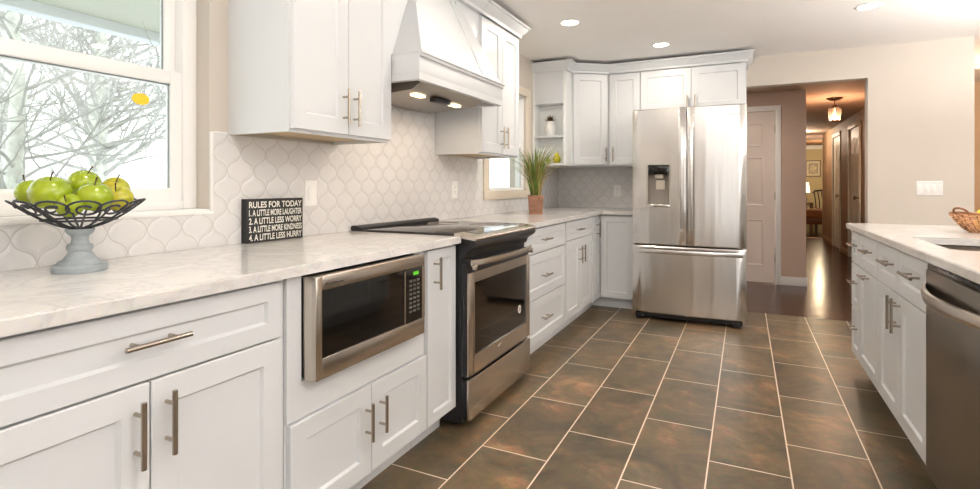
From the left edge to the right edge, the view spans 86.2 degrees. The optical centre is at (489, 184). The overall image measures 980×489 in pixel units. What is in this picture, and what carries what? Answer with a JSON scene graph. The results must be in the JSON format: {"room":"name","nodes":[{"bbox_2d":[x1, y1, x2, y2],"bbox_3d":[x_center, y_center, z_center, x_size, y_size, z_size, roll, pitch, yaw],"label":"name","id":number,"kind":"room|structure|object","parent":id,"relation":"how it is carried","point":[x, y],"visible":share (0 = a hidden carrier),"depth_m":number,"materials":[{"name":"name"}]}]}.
{"room":"kitchen","nodes":[
{"label":"kitchen","id":0,"kind":"room"},
{"bbox_2d":[0,0,551,271],"bbox_3d":[-1.152,-0.030,2.101,0.170,2.360,8.570,0,0,26],"label":"wall","id":1,"kind":"structure","parent":0,"point":[211,15],"depth_m":2.06,"materials":[{"name":"beige paint"}]},
{"bbox_2d":[0,0,159,45],"bbox_3d":[-1.723,-1.200,3.619,2.175,0.180,13.000,0,0,26],"label":"porch roof","id":2,"kind":"structure","parent":1,"relation":"attached to","point":[121,18],"depth_m":3.54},
{"bbox_2d":[0,0,209,220],"bbox_3d":[-1.416,-0.403,1.542,0.164,1.014,1.173,0,0,26],"label":"window","id":3,"kind":"structure","parent":1,"relation":"in","point":[177,71],"depth_m":2.00,"materials":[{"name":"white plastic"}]},
{"bbox_2d":[132,93,149,104],"bbox_3d":[-1.267,-0.312,1.901,0.001,0.042,0.062,0,0,26],"label":"window sticker","id":4,"kind":"object","parent":3,"relation":"attached to","point":[138,98],"visible":1,"depth_m":1.90,"materials":[{"name":"yellow plastic"}]},
{"bbox_2d":[0,131,227,224],"bbox_3d":[-1.325,-0.049,1.536,0.012,0.322,1.244,0,0,26],"label":"trim","id":5,"kind":"structure","parent":1,"relation":"attached to","point":[211,211],"depth_m":1.91,"materials":[{"name":"white paint"}]},
{"bbox_2d":[228,0,390,144],"bbox_3d":[-0.745,-0.691,2.262,0.418,0.978,0.676,0,0,26],"label":"upper cabinet","id":6,"kind":"object","parent":1,"relation":"attached to","point":[305,69],"visible":1,"depth_m":2.09,"materials":[{"name":"white paint"}]},
{"bbox_2d":[0,106,632,270],"bbox_3d":[0.041,-0.165,3.232,0.984,0.810,5.250,0,0,26],"label":"backsplash","id":7,"kind":"structure","parent":1,"relation":"attached to","point":[402,178],"depth_m":2.62,"materials":[{"name":"tile"}]},
{"bbox_2d":[304,181,316,206],"bbox_3d":[-0.852,0.040,2.492,0.009,0.122,0.078,0,0,26],"label":"switch plate","id":8,"kind":"object","parent":7,"relation":"attached to","point":[310,187],"visible":1,"depth_m":2.48,"materials":[{"name":"white plastic"}]},
{"bbox_2d":[452,181,457,198],"bbox_3d":[-0.249,0.035,3.730,0.009,0.122,0.078,0,0,26],"label":"outlet plate","id":9,"kind":"object","parent":7,"relation":"attached to","point":[454,183],"visible":1,"depth_m":3.72,"materials":[{"name":"white plastic"}]},
{"bbox_2d":[454,185,456,194],"bbox_3d":[-0.247,0.035,3.729,0.004,0.068,0.034,0,0,26],"label":"socket","id":10,"kind":"object","parent":9,"relation":"attached to","point":[455,186],"depth_m":3.73,"materials":[{"name":"grey plastic"}]},
{"bbox_2d":[614,185,620,196],"bbox_3d":[1.337,0.062,5.506,0.078,0.122,0.009,0,0,26],"label":"outlet plate","id":11,"kind":"object","parent":7,"relation":"attached to","point":[617,188],"visible":1,"depth_m":5.50,"materials":[{"name":"white plastic"}]},
{"bbox_2d":[391,0,504,113],"bbox_3d":[-0.344,-0.830,2.968,0.522,0.761,0.941,0,0,26],"label":"range hood","id":12,"kind":"object","parent":1,"relation":"attached to","point":[439,63],"visible":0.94,"depth_m":2.78,"materials":[{"name":"white paint"}]},
{"bbox_2d":[410,93,425,97],"bbox_3d":[-0.374,-0.464,2.717,0.040,0.014,0.090,0,0,26],"label":"lamp","id":13,"kind":"object","parent":12,"relation":"attached to","point":[419,95],"depth_m":2.70,"materials":[{"name":"white"}]},
{"bbox_2d":[448,103,460,107],"bbox_3d":[-0.207,-0.464,3.059,0.040,0.014,0.090,0,0,26],"label":"lamp","id":14,"kind":"object","parent":12,"relation":"attached to","point":[456,105],"depth_m":3.05,"materials":[{"name":"white"}]},
{"bbox_2d":[435,0,530,158],"bbox_3d":[-0.034,-0.691,3.725,0.418,0.978,0.689,0,0,26],"label":"upper cabinet","id":15,"kind":"object","parent":1,"relation":"attached to","point":[483,132],"visible":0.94,"depth_m":3.53,"materials":[{"name":"white paint"}]},
{"bbox_2d":[483,86,530,199],"bbox_3d":[0.121,-0.395,4.617,0.127,1.030,1.010,0,0,26],"label":"window","id":16,"kind":"structure","parent":1,"relation":"in","point":[489,193],"depth_m":4.96,"materials":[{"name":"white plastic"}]},
{"bbox_2d":[533,70,569,165],"bbox_3d":[0.603,-0.646,5.128,0.334,0.917,0.150,0,0,26],"label":"shelf unit","id":17,"kind":"object","parent":1,"relation":"attached to","point":[551,90],"visible":0.84,"depth_m":5.11,"materials":[{"name":"paint"}]},
{"bbox_2d":[545,115,555,134],"bbox_3d":[0.592,-0.584,5.126,0.110,0.203,0.111,0,0,26],"label":"ornament","id":18,"kind":"object","parent":17,"relation":"on","point":[550,128],"visible":0.97,"depth_m":5.09,"materials":[{"name":"white ceramic"}]},
{"bbox_2d":[553,153,560,162],"bbox_3d":[0.650,-0.273,5.094,0.080,0.125,0.080,0,0,26],"label":"pear","id":19,"kind":"object","parent":17,"relation":"on","point":[558,160],"visible":0.73,"depth_m":5.07,"materials":[{"name":"yellow food"}]},
{"bbox_2d":[361,224,936,488],"bbox_3d":[4.789,1.180,7.178,6.470,0.060,22.900,0,0,26],"label":"floor","id":20,"kind":"structure","parent":0,"point":[616,398],"depth_m":2.64,"materials":[{"name":"tile"}]},
{"bbox_2d":[0,280,282,488],"bbox_3d":[-1.043,0.712,1.330,0.676,0.877,0.796,0,0,26],"label":"base cabinet","id":21,"kind":"object","parent":20,"relation":"on","point":[188,393],"visible":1,"depth_m":1.20,"materials":[{"name":"white paint"}]},
{"bbox_2d":[0,231,460,336],"bbox_3d":[-0.838,0.256,1.769,0.666,0.032,1.847,0,0,26],"label":"countertop","id":22,"kind":"structure","parent":21,"relation":"on","point":[31,299],"depth_m":1.42,"materials":[{"name":"stone"}]},
{"bbox_2d":[5,198,145,273],"bbox_3d":[-1.148,0.140,1.467,0.307,0.201,0.307,0,0,26],"label":"pedestal bowl","id":23,"kind":"object","parent":22,"relation":"on","point":[80,258],"visible":0.85,"depth_m":1.44,"materials":[{"name":"grey metal"}]},
{"bbox_2d":[13,175,34,203],"bbox_3d":[-1.262,0.011,1.439,0.069,0.080,0.070,0,0,26],"label":"apple","id":24,"kind":"object","parent":23,"relation":"in","point":[20,190],"visible":0.44,"depth_m":1.41,"materials":[{"name":"green food"}]},
{"bbox_2d":[27,171,73,208],"bbox_3d":[-1.175,0.014,1.401,0.096,0.100,0.096,0,0,26],"label":"apple","id":25,"kind":"object","parent":23,"relation":"in","point":[50,188],"visible":0.7,"depth_m":1.37,"materials":[{"name":"green food"}]},
{"bbox_2d":[54,194,84,216],"bbox_3d":[-1.121,0.055,1.398,0.064,0.063,0.062,0,0,26],"label":"apple","id":26,"kind":"object","parent":23,"relation":"in","point":[66,199],"visible":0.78,"depth_m":1.38,"materials":[{"name":"green food"}]},
{"bbox_2d":[66,166,101,193],"bbox_3d":[-1.168,-0.010,1.509,0.084,0.089,0.084,0,0,26],"label":"apple","id":27,"kind":"object","parent":23,"relation":"in","point":[79,178],"visible":0.56,"depth_m":1.48,"materials":[{"name":"green food"}]},
{"bbox_2d":[76,177,113,210],"bbox_3d":[-1.091,0.024,1.446,0.086,0.093,0.086,0,0,26],"label":"apple","id":28,"kind":"object","parent":23,"relation":"in","point":[101,193],"visible":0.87,"depth_m":1.42,"materials":[{"name":"green food"}]},
{"bbox_2d":[102,174,130,189],"bbox_3d":[-1.120,0.008,1.566,0.075,0.081,0.076,0,0,26],"label":"apple","id":29,"kind":"object","parent":23,"relation":"in","point":[110,182],"visible":0.44,"depth_m":1.55,"materials":[{"name":"yellow food"}]},
{"bbox_2d":[109,183,133,210],"bbox_3d":[-1.079,0.034,1.522,0.074,0.081,0.073,0,0,26],"label":"apple","id":30,"kind":"object","parent":23,"relation":"in","point":[120,192],"visible":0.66,"depth_m":1.50,"materials":[{"name":"yellow food"}]},
{"bbox_2d":[241,198,302,243],"bbox_3d":[-0.940,0.149,2.279,0.034,0.182,0.301,0,0,26],"label":"box sign","id":31,"kind":"object","parent":22,"relation":"on","point":[266,219],"visible":1,"depth_m":2.25,"materials":[{"name":"black paint"}]},
{"bbox_2d":[283,251,426,488],"bbox_3d":[-0.702,0.712,2.031,0.676,0.877,0.759,0,0,26],"label":"base cabinet","id":32,"kind":"object","parent":20,"relation":"on","point":[341,430],"visible":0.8,"depth_m":1.80,"materials":[{"name":"white paint"}]},
{"bbox_2d":[301,254,424,381],"bbox_3d":[-0.679,0.442,2.000,0.629,0.319,0.602,0,0,26],"label":"microwave","id":33,"kind":"object","parent":32,"relation":"in","point":[350,315],"visible":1,"depth_m":1.77,"materials":[{"name":"grey metal"}]},
{"bbox_2d":[410,245,455,448],"bbox_3d":[-0.482,0.712,2.482,0.676,0.877,0.242,0,0,26],"label":"base cabinet","id":34,"kind":"object","parent":20,"relation":"on","point":[440,263],"visible":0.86,"depth_m":2.35,"materials":[{"name":"white paint"}]},
{"bbox_2d":[351,217,535,423],"bbox_3d":[-0.218,0.681,2.931,0.757,0.938,0.780,0,0,26],"label":"range","id":35,"kind":"object","parent":20,"relation":"on","point":[493,260],"visible":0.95,"depth_m":2.68,"materials":[{"name":"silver metal"}]},
{"bbox_2d":[360,220,511,234],"bbox_3d":[-0.251,0.234,2.947,0.560,0.008,0.780,0,0,26],"label":"cooktop","id":36,"kind":"object","parent":35,"relation":"in","point":[425,227],"depth_m":2.84,"materials":[{"name":"black glass"}]},
{"bbox_2d":[524,222,564,353],"bbox_3d":[0.111,0.712,3.701,0.676,0.877,0.881,0,0,26],"label":"base cabinet","id":37,"kind":"object","parent":20,"relation":"on","point":[547,259],"visible":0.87,"depth_m":3.60,"materials":[{"name":"white paint"}]},
{"bbox_2d":[554,217,591,334],"bbox_3d":[0.475,0.712,4.450,0.676,0.877,0.776,0,0,26],"label":"base cabinet","id":38,"kind":"object","parent":20,"relation":"on","point":[578,236],"visible":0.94,"depth_m":4.26,"materials":[{"name":"white paint"}]},
{"bbox_2d":[583,214,633,311],"bbox_3d":[0.978,0.712,5.162,0.958,0.877,0.937,0,0,26],"label":"base cabinet","id":39,"kind":"object","parent":20,"relation":"on","point":[612,235],"visible":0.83,"depth_m":4.85,"materials":[{"name":"white paint"}]},
{"bbox_2d":[446,207,632,227],"bbox_3d":[0.614,0.256,4.413,0.964,0.032,2.608,0,0,26],"label":"countertop","id":40,"kind":"structure","parent":39,"relation":"on","point":[553,215],"depth_m":4.12,"materials":[{"name":"stone"}]},
{"bbox_2d":[505,146,571,213],"bbox_3d":[0.370,-0.053,4.341,0.771,0.587,0.708,0,0,5],"label":"potted grass","id":41,"kind":"object","parent":40,"relation":"on","point":[535,199],"depth_m":4.29,"materials":[{"name":"plant"}]},
{"bbox_2d":[528,195,543,213],"bbox_3d":[0.378,0.163,4.342,0.124,0.155,0.124,0,0,3],"label":"pot","id":42,"kind":"object","parent":41,"relation":"attached to","point":[535,202],"depth_m":4.28,"materials":[{"name":"ceramic"}]},
{"bbox_2d":[633,104,746,328],"bbox_3d":[1.806,0.253,4.698,0.888,1.795,0.972,0,0,26],"label":"refrigerator","id":43,"kind":"object","parent":20,"relation":"on","point":[690,163],"visible":1,"depth_m":4.29,"materials":[{"name":"grey metal"}]},
{"bbox_2d":[806,209,821,223],"bbox_3d":[8.289,0.890,13.148,1.500,0.520,1.900,0,0,26],"label":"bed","id":44,"kind":"object","parent":20,"relation":"on","point":[813,216],"visible":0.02,"depth_m":12.43,"materials":[{"name":"brown fabric"}]},
{"bbox_2d":[812,190,821,225],"bbox_3d":[9.381,0.638,14.755,0.481,1.024,0.544,0,0,26],"label":"chair","id":45,"kind":"object","parent":20,"relation":"on","point":[814,191],"visible":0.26,"depth_m":14.93,"materials":[{"name":"black wood"}]},
{"bbox_2d":[846,230,859,360],"bbox_3d":[2.510,0.712,3.030,0.738,0.877,0.243,0,0,26],"label":"base cabinet","id":46,"kind":"object","parent":20,"relation":"on","point":[854,282],"visible":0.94,"depth_m":3.18,"materials":[{"name":"white paint"}]},
{"bbox_2d":[856,234,879,389],"bbox_3d":[2.352,0.712,2.706,0.738,0.877,0.473,0,0,26],"label":"base cabinet","id":47,"kind":"object","parent":20,"relation":"on","point":[868,247],"visible":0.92,"depth_m":2.85,"materials":[{"name":"white paint"}]},
{"bbox_2d":[875,242,965,464],"bbox_3d":[2.071,0.712,2.128,0.738,0.877,0.808,0,0,26],"label":"base cabinet","id":48,"kind":"object","parent":20,"relation":"on","point":[901,275],"visible":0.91,"depth_m":2.21,"materials":[{"name":"white paint"}]},
{"bbox_2d":[920,263,979,488],"bbox_3d":[1.748,0.716,1.500,0.770,0.868,0.596,0,0,26],"label":"dishwasher","id":49,"kind":"object","parent":20,"relation":"on","point":[952,301],"visible":0.95,"depth_m":1.66,"materials":[{"name":"grey metal"}]},
{"bbox_3d":[9.072,0.830,15.214,0.500,0.640,0.500,0,0,26],"label":"nightstand","id":50,"kind":"object","parent":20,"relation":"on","visible":0},
{"bbox_2d":[806,183,809,202],"bbox_3d":[9.104,0.220,15.143,0.260,0.580,0.260,0,0,26],"label":"table lamp","id":51,"kind":"object","parent":50,"relation":"on","point":[807,184],"visible":0.18,"depth_m":15.04,"materials":[{"name":"white ceramic"}]},
{"bbox_3d":[1.500,0.711,0.956,0.738,0.877,0.630,0,0,26],"label":"base cabinet","id":52,"kind":"object","parent":20,"relation":"on","visible":0},
{"bbox_2d":[846,223,979,283],"bbox_3d":[2.168,0.256,1.795,1.172,0.032,2.825,0,0,26],"label":"countertop","id":53,"kind":"structure","parent":52,"relation":"on","point":[918,241],"depth_m":2.35,"materials":[{"name":"stone"}]},
{"bbox_2d":[935,244,979,250],"bbox_3d":[2.030,0.372,2.092,0.464,0.196,0.594,0,0,26],"label":"sink","id":54,"kind":"object","parent":53,"relation":"in","point":[955,247],"visible":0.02,"depth_m":2.36,"materials":[{"name":"silver metal"}]},
{"bbox_2d":[948,207,979,232],"bbox_3d":[2.539,0.175,2.657,0.367,0.131,0.337,0,0,26],"label":"wicker basket","id":55,"kind":"object","parent":53,"relation":"on","point":[965,219],"visible":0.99,"depth_m":2.61,"materials":[{"name":"brown wicker"}]},
{"bbox_2d":[482,0,979,81],"bbox_3d":[2.190,-1.240,1.837,6.470,0.060,11.020,0,0,26],"label":"ceiling","id":56,"kind":"structure","parent":0,"point":[609,31],"depth_m":4.00,"materials":[{"name":"paint"}]},
{"bbox_2d":[559,19,580,25],"bbox_3d":[0.593,-1.206,3.893,0.160,0.007,0.160,0,0,26],"label":"recessed light","id":57,"kind":"object","parent":56,"relation":"in","point":[566,22],"visible":1,"depth_m":3.89,"materials":[{"name":"white paint"}]},
{"bbox_2d":[651,42,670,46],"bbox_3d":[1.472,-1.206,4.511,0.160,0.007,0.160,0,0,26],"label":"recessed light","id":58,"kind":"object","parent":56,"relation":"in","point":[658,44],"visible":1,"depth_m":4.50,"materials":[{"name":"white paint"}]},
{"bbox_2d":[854,2,882,9],"bbox_3d":[2.556,-1.206,3.538,0.160,0.007,0.160,0,0,26],"label":"recessed light","id":59,"kind":"object","parent":56,"relation":"in","point":[870,5],"visible":1,"depth_m":3.52,"materials":[{"name":"white paint"}]},
{"bbox_2d":[746,90,805,277],"bbox_3d":[2.921,0.035,6.319,1.522,2.230,0.120,0,0,26],"label":"wall","id":60,"kind":"structure","parent":0,"point":[793,103],"depth_m":5.99,"materials":[{"name":"beige paint"}]},
{"bbox_2d":[747,111,774,282],"bbox_3d":[2.950,0.141,6.269,0.820,1.993,0.045,0,0,26],"label":"door","id":61,"kind":"structure","parent":60,"relation":"in","point":[760,125],"depth_m":6.14,"materials":[{"name":"paint"}]},
{"bbox_2d":[747,105,780,284],"bbox_3d":[2.930,0.115,6.235,0.936,2.070,0.022,0,0,26],"label":"trim","id":62,"kind":"structure","parent":60,"relation":"attached to","point":[777,108],"depth_m":6.04,"materials":[{"name":"white paint"}]},
{"bbox_2d":[781,276,806,286],"bbox_3d":[3.491,1.100,6.022,0.260,0.100,0.116,0,0,26],"label":"baseboard","id":63,"kind":"structure","parent":60,"relation":"attached to","point":[791,281],"depth_m":5.97,"materials":[{"name":"white paint"}]},
{"bbox_2d":[594,36,973,225],"bbox_3d":[2.368,-0.030,5.087,3.546,2.360,0.120,0,0,26],"label":"wall","id":64,"kind":"structure","parent":0,"point":[919,95],"depth_m":4.44,"materials":[{"name":"beige paint"}]},
{"bbox_2d":[544,72,611,167],"bbox_3d":[0.911,-0.646,5.396,0.654,0.917,0.598,0,0,26],"label":"upper cabinet","id":65,"kind":"object","parent":64,"relation":"attached to","point":[589,93],"visible":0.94,"depth_m":5.15,"materials":[{"name":"white paint"}]},
{"bbox_2d":[609,71,639,166],"bbox_3d":[1.382,-0.646,5.267,0.303,0.917,0.417,0,0,26],"label":"upper cabinet","id":66,"kind":"object","parent":64,"relation":"attached to","point":[624,88],"visible":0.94,"depth_m":5.13,"materials":[{"name":"white paint"}]},
{"bbox_2d":[640,61,745,109],"bbox_3d":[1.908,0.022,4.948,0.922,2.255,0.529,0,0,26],"label":"upper cabinet","id":67,"kind":"object","parent":64,"relation":"attached to","point":[715,84],"visible":0.73,"depth_m":4.83,"materials":[{"name":"white paint"}]},
{"bbox_2d":[531,49,754,73],"bbox_3d":[1.436,-1.137,4.977,2.080,0.085,0.447,0,0,13],"label":"crown molding","id":68,"kind":"structure","parent":67,"relation":"attached to","point":[569,65],"depth_m":4.96,"materials":[{"name":"white paint"}]},
{"bbox_2d":[916,181,942,195],"bbox_3d":[3.673,0.028,4.380,0.178,0.122,0.009,0,0,26],"label":"switch plate","id":69,"kind":"object","parent":64,"relation":"attached to","point":[923,188],"visible":1,"depth_m":4.38,"materials":[{"name":"white plastic"}]},
{"bbox_2d":[746,80,864,134],"bbox_3d":[4.412,-1.110,8.346,2.430,0.060,7.529,0,0,26],"label":"ceiling","id":70,"kind":"structure","parent":0,"point":[852,92],"depth_m":6.70,"materials":[{"name":"paint"}]},
{"bbox_2d":[826,97,842,120],"bbox_3d":[4.277,-0.939,6.504,0.176,0.282,0.176,0,0,26],"label":"pendant lamp","id":71,"kind":"object","parent":70,"relation":"hanging from","point":[836,110],"visible":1,"depth_m":6.47,"materials":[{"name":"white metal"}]},
{"bbox_2d":[806,149,821,208],"bbox_3d":[9.510,-0.030,16.113,5.000,2.360,0.100,0,0,26],"label":"wall","id":72,"kind":"structure","parent":0,"point":[815,183],"depth_m":15.90,"materials":[{"name":"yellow paint"}]},
{"bbox_2d":[806,160,820,176],"bbox_3d":[9.804,-0.500,15.896,0.400,0.500,0.030,0,0,26],"label":"framed picture","id":73,"kind":"object","parent":72,"relation":"attached to","point":[813,167],"visible":0.97,"depth_m":15.88,"materials":[{"name":"brown wood"}]},
{"bbox_2d":[810,164,816,172],"bbox_3d":[9.802,-0.500,15.891,0.190,0.260,0.004,0,0,26],"label":"print","id":74,"kind":"object","parent":73,"relation":"attached to","point":[813,167],"depth_m":15.88},
{"bbox_2d":[806,145,821,148],"bbox_3d":[9.475,-1.150,16.041,4.800,0.120,0.060,0,0,26],"label":"trim","id":75,"kind":"structure","parent":72,"relation":"attached to","point":[807,146],"depth_m":15.85,"materials":[{"name":"white paint"}]},
{"bbox_2d":[806,138,821,144],"bbox_3d":[8.350,-1.240,13.730,5.000,0.060,5.400,0,0,26],"label":"ceiling","id":76,"kind":"structure","parent":0,"point":[815,141],"depth_m":14.58,"materials":[{"name":"brown paint"}]},
{"bbox_2d":[806,135,822,234],"bbox_3d":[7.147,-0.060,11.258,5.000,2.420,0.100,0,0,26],"label":"door frame","id":77,"kind":"structure","parent":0,"point":[807,136],"depth_m":11.28,"materials":[{"name":"beige paint"}]},
{"bbox_2d":[823,108,864,249],"bbox_3d":[5.532,0.035,7.802,0.120,2.230,7.529,0,0,26],"label":"wall","id":78,"kind":"structure","parent":0,"point":[827,137],"depth_m":8.96,"materials":[{"name":"brown paint"}]},
{"bbox_2d":[822,235,847,255],"bbox_3d":[5.473,1.105,7.835,0.014,0.090,7.500,0,0,26],"label":"baseboard","id":79,"kind":"structure","parent":78,"relation":"attached to","point":[843,250],"depth_m":10.01,"materials":[{"name":"brown wood"}]},
{"bbox_2d":[834,136,838,248],"bbox_3d":[6.288,0.134,9.529,0.109,2.008,0.780,0,0,26],"label":"door","id":80,"kind":"structure","parent":78,"relation":"in","point":[836,140],"depth_m":9.58,"materials":[{"name":"grey paint"}]},
{"bbox_2d":[832,131,840,250],"bbox_3d":[6.293,0.102,9.527,0.020,2.095,0.930,0,0,26],"label":"trim","id":81,"kind":"structure","parent":78,"relation":"attached to","point":[838,133],"depth_m":9.14,"materials":[{"name":"grey paint"}]},
{"bbox_2d":[847,119,860,256],"bbox_3d":[5.540,0.102,7.980,0.020,2.095,0.970,0,0,26],"label":"trim","id":82,"kind":"structure","parent":78,"relation":"attached to","point":[858,122],"depth_m":8.18,"materials":[{"name":"grey paint"}]},
{"bbox_2d":[850,126,858,256],"bbox_3d":[5.536,0.134,7.982,0.109,2.008,0.820,0,0,26],"label":"door","id":83,"kind":"structure","parent":78,"relation":"in","point":[854,133],"depth_m":8.01,"materials":[{"name":"grey paint"}]},
{"bbox_2d":[974,81,979,212],"bbox_3d":[6.259,-0.030,5.918,2.724,2.360,0.120,0,0,26],"label":"wall","id":84,"kind":"structure","parent":0,"point":[976,84],"depth_m":6.13,"materials":[{"name":"beige paint"}]},
{"label":"outside","id":85,"kind":"structure","parent":0,"visible":0},
{"bbox_3d":[-16.722,1.550,13.698,37.940,0.100,70.000,0,0,26],"label":"snow","id":86,"kind":"object","parent":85,"visible":0},
{"bbox_2d":[0,8,89,181],"bbox_3d":[-12.836,-2.936,13.536,5.106,8.985,4.222,0,0,16],"label":"bare tree","id":87,"kind":"object","parent":86,"relation":"on","point":[4,62],"visible":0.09,"depth_m":13.33,"materials":[{"name":"grey plant"}]},
{"bbox_2d":[0,9,165,216],"bbox_3d":[-3.778,-1.095,4.200,3.014,5.297,2.758,0,0,-8],"label":"bare tree","id":88,"kind":"object","parent":86,"relation":"on","point":[16,141],"visible":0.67,"depth_m":4.12,"materials":[{"name":"grey plant"}]},
{"bbox_2d":[0,9,165,181],"bbox_3d":[-6.378,-2.942,9.048,5.676,9.006,5.377,0,0,19],"label":"bare tree","id":89,"kind":"object","parent":86,"relation":"on","point":[98,41],"visible":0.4,"depth_m":8.67,"materials":[{"name":"grey plant"}]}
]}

